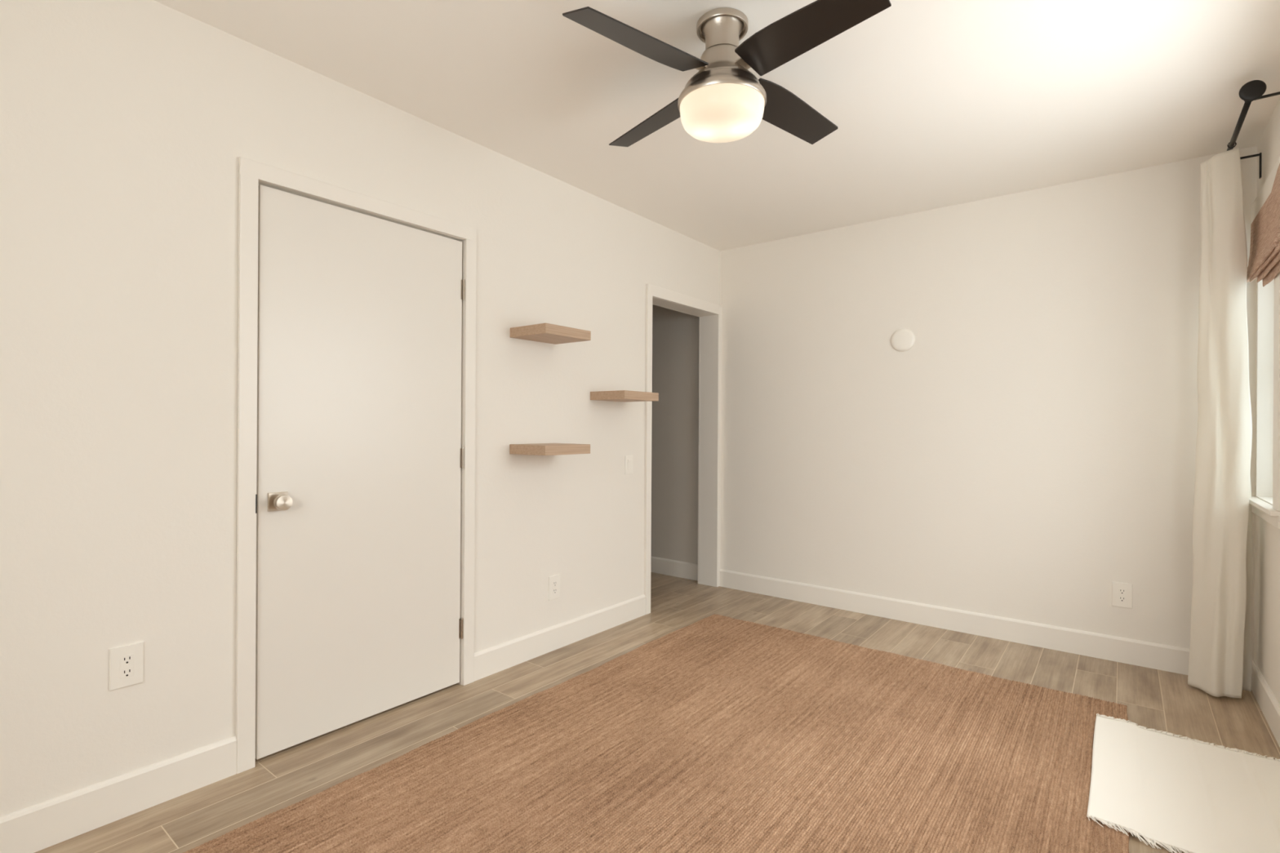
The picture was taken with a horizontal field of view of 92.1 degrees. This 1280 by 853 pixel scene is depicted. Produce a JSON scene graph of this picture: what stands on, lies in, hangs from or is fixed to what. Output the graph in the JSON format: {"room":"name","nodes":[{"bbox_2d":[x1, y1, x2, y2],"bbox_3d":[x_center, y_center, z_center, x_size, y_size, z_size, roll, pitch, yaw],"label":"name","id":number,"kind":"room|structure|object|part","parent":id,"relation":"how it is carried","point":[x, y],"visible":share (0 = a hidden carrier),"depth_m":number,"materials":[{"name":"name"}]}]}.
{"room":"empty bedroom","nodes":[
{"label":"empty bedroom","id":0,"kind":"room"},
{"bbox_2d":[0,0,719,817],"bbox_3d":[-0.926,-0.070,2.799,0.135,2.513,4.766,0,0,38],"label":"wall","id":1,"kind":"structure","parent":0,"point":[126,126],"depth_m":1.98,"materials":[{"name":"white paint"}]},
{"bbox_2d":[108,641,143,690],"bbox_3d":[-1.562,0.728,1.877,0.008,0.124,0.083,0,0,38],"label":"wall outlet","id":2,"kind":"object","parent":1,"relation":"attached to","point":[126,668],"visible":1,"depth_m":1.87,"materials":[{"name":"white plastic"}]},
{"bbox_2d":[120,653,133,679],"bbox_3d":[-1.559,0.728,1.875,0.001,0.067,0.033,0,0,38],"label":"receptacle","id":3,"kind":"object","parent":2,"relation":"attached to","point":[126,660],"depth_m":1.87,"materials":[{"name":"white plastic"}]},
{"bbox_2d":[0,594,645,852],"bbox_3d":[-1.146,1.123,2.406,0.014,0.126,3.856,0,0,38],"label":"baseboard","id":4,"kind":"structure","parent":1,"relation":"attached to","point":[36,828],"depth_m":1.94,"materials":[{"name":"white paint"}]},
{"bbox_2d":[235,156,476,773],"bbox_3d":[-1.133,0.134,2.536,0.171,2.104,0.977,0,0,38],"label":"trim","id":5,"kind":"structure","parent":1,"relation":"attached to","point":[251,174],"depth_m":2.14,"materials":[{"name":"white paint"}]},
{"bbox_2d":[255,184,465,759],"bbox_3d":[-1.073,0.162,2.487,0.096,2.022,0.867,0,0,38],"label":"door","id":6,"kind":"structure","parent":1,"relation":"in","point":[359,336],"depth_m":2.43,"materials":[{"name":"white paint"}]},
{"bbox_3d":[-1.334,0.269,2.143,0.004,0.066,0.004,0,0,38],"label":"latch plate","id":7,"kind":"part","parent":6,"relation":"part of","materials":[{"name":"silver metal"}]},
{"bbox_3d":[-1.299,0.269,2.213,0.008,0.066,0.066,0,0,38],"label":"rose plate","id":8,"kind":"part","parent":6,"relation":"part of","materials":[{"name":"silver metal"}]},
{"bbox_3d":[-1.275,0.269,2.194,0.053,0.055,0.055,0,0,38],"label":"knob","id":9,"kind":"part","parent":6,"relation":"part of","materials":[{"name":"silver metal"}]},
{"bbox_2d":[509,443,590,455],"bbox_3d":[-0.449,0.113,3.093,0.255,0.048,0.312,0,0,38],"label":"floating shelf","id":10,"kind":"object","parent":1,"relation":"attached to","point":[536,449],"visible":1,"depth_m":3.00,"materials":[{"name":"brown wood"}]},
{"bbox_2d":[510,323,591,344],"bbox_3d":[-0.446,-0.462,3.092,0.255,0.048,0.312,0,0,38],"label":"floating shelf","id":11,"kind":"object","parent":1,"relation":"attached to","point":[548,333],"visible":1,"depth_m":3.01,"materials":[{"name":"brown wood"}]},
{"bbox_2d":[548,573,559,600],"bbox_3d":[-0.456,0.857,3.291,0.008,0.124,0.083,0,0,38],"label":"wall outlet","id":12,"kind":"object","parent":1,"relation":"attached to","point":[554,580],"visible":1,"depth_m":3.28,"materials":[{"name":"white plastic"}]},
{"bbox_2d":[552,580,557,594],"bbox_3d":[-0.454,0.857,3.289,0.001,0.067,0.033,0,0,38],"label":"receptacle","id":13,"kind":"object","parent":12,"relation":"attached to","point":[554,582],"depth_m":3.29,"materials":[{"name":"white plastic"}]},
{"bbox_2d":[590,390,658,401],"bbox_3d":[-0.088,-0.173,3.552,0.255,0.048,0.312,0,0,38],"label":"floating shelf","id":14,"kind":"object","parent":1,"relation":"attached to","point":[619,395],"visible":1,"depth_m":3.45,"materials":[{"name":"brown wood"}]},
{"bbox_2d":[624,455,632,474],"bbox_3d":[-0.065,0.235,3.782,0.012,0.113,0.074,0,0,38],"label":"light switch","id":15,"kind":"object","parent":1,"relation":"attached to","point":[628,459],"visible":1,"depth_m":3.77,"materials":[{"name":"white plastic"}]},
{"bbox_2d":[644,284,721,614],"bbox_3d":[0.259,0.145,4.314,0.171,2.096,0.918,0,0,38],"label":"trim","id":16,"kind":"structure","parent":1,"relation":"attached to","point":[709,314],"depth_m":4.60,"materials":[{"name":"white paint"}]},
{"bbox_2d":[34,572,1279,852],"bbox_3d":[-0.999,1.246,2.872,6.072,0.120,4.800,0,0,38],"label":"floor","id":17,"kind":"structure","parent":0,"point":[1162,700],"depth_m":2.73,"materials":[{"name":"brown wood"}]},
{"bbox_2d":[182,613,1129,852],"bbox_3d":[0.342,1.188,2.077,2.072,0.013,3.061,0,0,38],"label":"jute rug","id":18,"kind":"object","parent":17,"relation":"on","point":[715,733],"visible":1,"depth_m":2.14,"materials":[{"name":"brown wicker"}]},
{"bbox_2d":[1086,713,1279,852],"bbox_3d":[1.832,1.193,2.036,0.550,0.019,0.907,0,0,38],"label":"mat","id":19,"kind":"object","parent":17,"relation":"on","point":[1184,794],"visible":1,"depth_m":2.02,"materials":[{"name":"white fabric"}]},
{"bbox_2d":[154,0,1279,251],"bbox_3d":[-0.965,-1.387,2.854,6.322,0.120,5.096,0,0,38],"label":"ceiling","id":20,"kind":"structure","parent":0,"point":[932,104],"depth_m":2.40,"materials":[{"name":"white paint"}]},
{"bbox_2d":[562,0,891,146],"bbox_3d":[0.269,-1.143,2.021,0.877,0.352,0.877,0,0,7],"label":"ceiling fan","id":21,"kind":"object","parent":20,"relation":"hanging from","point":[724,101],"visible":1,"depth_m":1.92,"materials":[{"name":"black wood"}]},
{"bbox_3d":[-0.009,-1.132,1.814,0.464,0.052,0.138,0,0,-37],"label":"fan blade","id":22,"kind":"part","parent":21,"relation":"part of","materials":[{"name":"black wood"}]},
{"bbox_3d":[0.062,-1.132,2.298,0.138,0.052,0.464,0,0,-37],"label":"fan blade","id":23,"kind":"part","parent":21,"relation":"part of","materials":[{"name":"black wood"}]},
{"bbox_3d":[0.177,-1.145,1.951,0.070,0.017,0.044,0,0,-37],"label":"blade arm","id":24,"kind":"part","parent":21,"relation":"part of","materials":[{"name":"silver metal"}]},
{"bbox_3d":[0.268,-1.014,2.021,0.275,0.095,0.275,0,0,38],"label":"lamp shade","id":25,"kind":"part","parent":21,"relation":"part of","materials":[{"name":"beige glass"}]},
{"bbox_3d":[0.338,-1.144,1.929,0.044,0.017,0.070,0,0,-37],"label":"blade arm","id":26,"kind":"part","parent":21,"relation":"part of","materials":[{"name":"silver metal"}]},
{"bbox_3d":[0.546,-1.129,2.228,0.464,0.052,0.138,0,0,-37],"label":"fan blade","id":27,"kind":"part","parent":21,"relation":"part of","materials":[{"name":"black wood"}]},
{"bbox_3d":[0.475,-1.129,1.744,0.138,0.052,0.464,0,0,-37],"label":"fan blade","id":28,"kind":"part","parent":21,"relation":"part of","materials":[{"name":"black wood"}]},
{"bbox_2d":[650,146,1257,659],"bbox_3d":[0.533,-0.062,4.778,6.322,2.513,0.150,0,0,38],"label":"wall","id":29,"kind":"structure","parent":0,"point":[1031,451],"depth_m":3.58,"materials":[{"name":"white paint"}]},
{"bbox_2d":[650,555,697,581],"bbox_3d":[-0.708,1.124,5.683,3.065,0.126,0.014,0,0,38],"label":"baseboard","id":30,"kind":"structure","parent":29,"relation":"attached to","point":[680,569],"depth_m":4.90,"materials":[{"name":"white paint"}]},
{"bbox_2d":[890,328,915,351],"bbox_3d":[1.625,-0.535,3.818,0.143,0.143,0.018,0,0,38],"label":"round cover plate","id":31,"kind":"object","parent":29,"relation":"attached to","point":[903,340],"visible":1,"depth_m":3.81,"materials":[{"name":"white plastic"}]},
{"bbox_2d":[719,568,1189,675],"bbox_3d":[1.717,1.139,3.742,2.839,0.126,0.014,0,0,38],"label":"baseboard","id":32,"kind":"structure","parent":29,"relation":"attached to","point":[1158,656],"depth_m":3.55,"materials":[{"name":"white paint"}]},
{"bbox_2d":[1111,581,1132,608],"bbox_3d":[2.469,0.863,3.159,0.083,0.124,0.008,0,0,38],"label":"wall outlet","id":33,"kind":"object","parent":29,"relation":"attached to","point":[1122,593],"visible":1,"depth_m":3.16,"materials":[{"name":"white plastic"}]},
{"bbox_2d":[1118,587,1126,602],"bbox_3d":[2.468,0.863,3.156,0.033,0.067,0.001,0,0,38],"label":"receptacle","id":34,"kind":"object","parent":33,"relation":"attached to","point":[1122,591],"depth_m":3.16,"materials":[{"name":"white plastic"}]},
{"bbox_2d":[1253,98,1279,705],"bbox_3d":[1.401,0.005,0.882,0.150,2.633,4.916,0,0,38],"label":"wall","id":35,"kind":"structure","parent":0,"point":[1267,536],"depth_m":2.79,"materials":[{"name":"white paint"}]},
{"bbox_2d":[1226,80,1279,178],"bbox_3d":[2.529,-1.196,2.557,0.152,0.152,0.803,0,0,38],"label":"curtain rod","id":36,"kind":"object","parent":35,"relation":"attached to","point":[1254,90],"visible":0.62,"depth_m":2.29,"materials":[{"name":"black metal"}]},
{"bbox_2d":[1187,146,1253,698],"bbox_3d":[2.629,-0.014,2.785,0.220,2.420,0.209,0,0,38],"label":"curtain","id":37,"kind":"object","parent":36,"relation":"hanging from","point":[1220,662],"visible":1,"depth_m":2.73,"materials":[{"name":"white fabric"}]},
{"bbox_3d":[2.509,-1.236,2.594,0.019,0.019,0.770,0,0,38],"label":"rod","id":38,"kind":"part","parent":36,"relation":"part of","materials":[{"name":"black metal"}]},
{"bbox_2d":[1248,156,1279,528],"bbox_3d":[2.679,-0.318,2.566,0.167,1.419,0.690,0,0,38],"label":"window","id":39,"kind":"structure","parent":35,"relation":"in","point":[1268,508],"depth_m":2.39,"materials":[{"name":"white paint"}]},
{"bbox_2d":[1246,164,1279,287],"bbox_3d":[2.595,-0.782,2.530,0.100,0.415,0.743,0,0,38],"label":"roman shade","id":40,"kind":"object","parent":39,"relation":"attached to","point":[1264,263],"visible":0.97,"depth_m":2.47,"materials":[{"name":"brown fabric"}]},
{"bbox_3d":[2.579,-0.831,2.547,0.010,0.318,0.735,0,0,38],"label":"panel","id":41,"kind":"part","parent":40,"relation":"part of","materials":[{"name":"brown fabric"}]},
{"bbox_3d":[2.666,0.330,2.574,0.142,0.022,0.690,0,0,38],"label":"sill","id":42,"kind":"part","parent":39,"relation":"part of","materials":[{"name":"white paint"}]},
{"bbox_2d":[1251,659,1279,746],"bbox_3d":[1.381,1.139,0.997,0.014,0.126,4.752,0,0,38],"label":"baseboard","id":43,"kind":"structure","parent":35,"relation":"attached to","point":[1269,706],"depth_m":2.55,"materials":[{"name":"white paint"}]}
]}

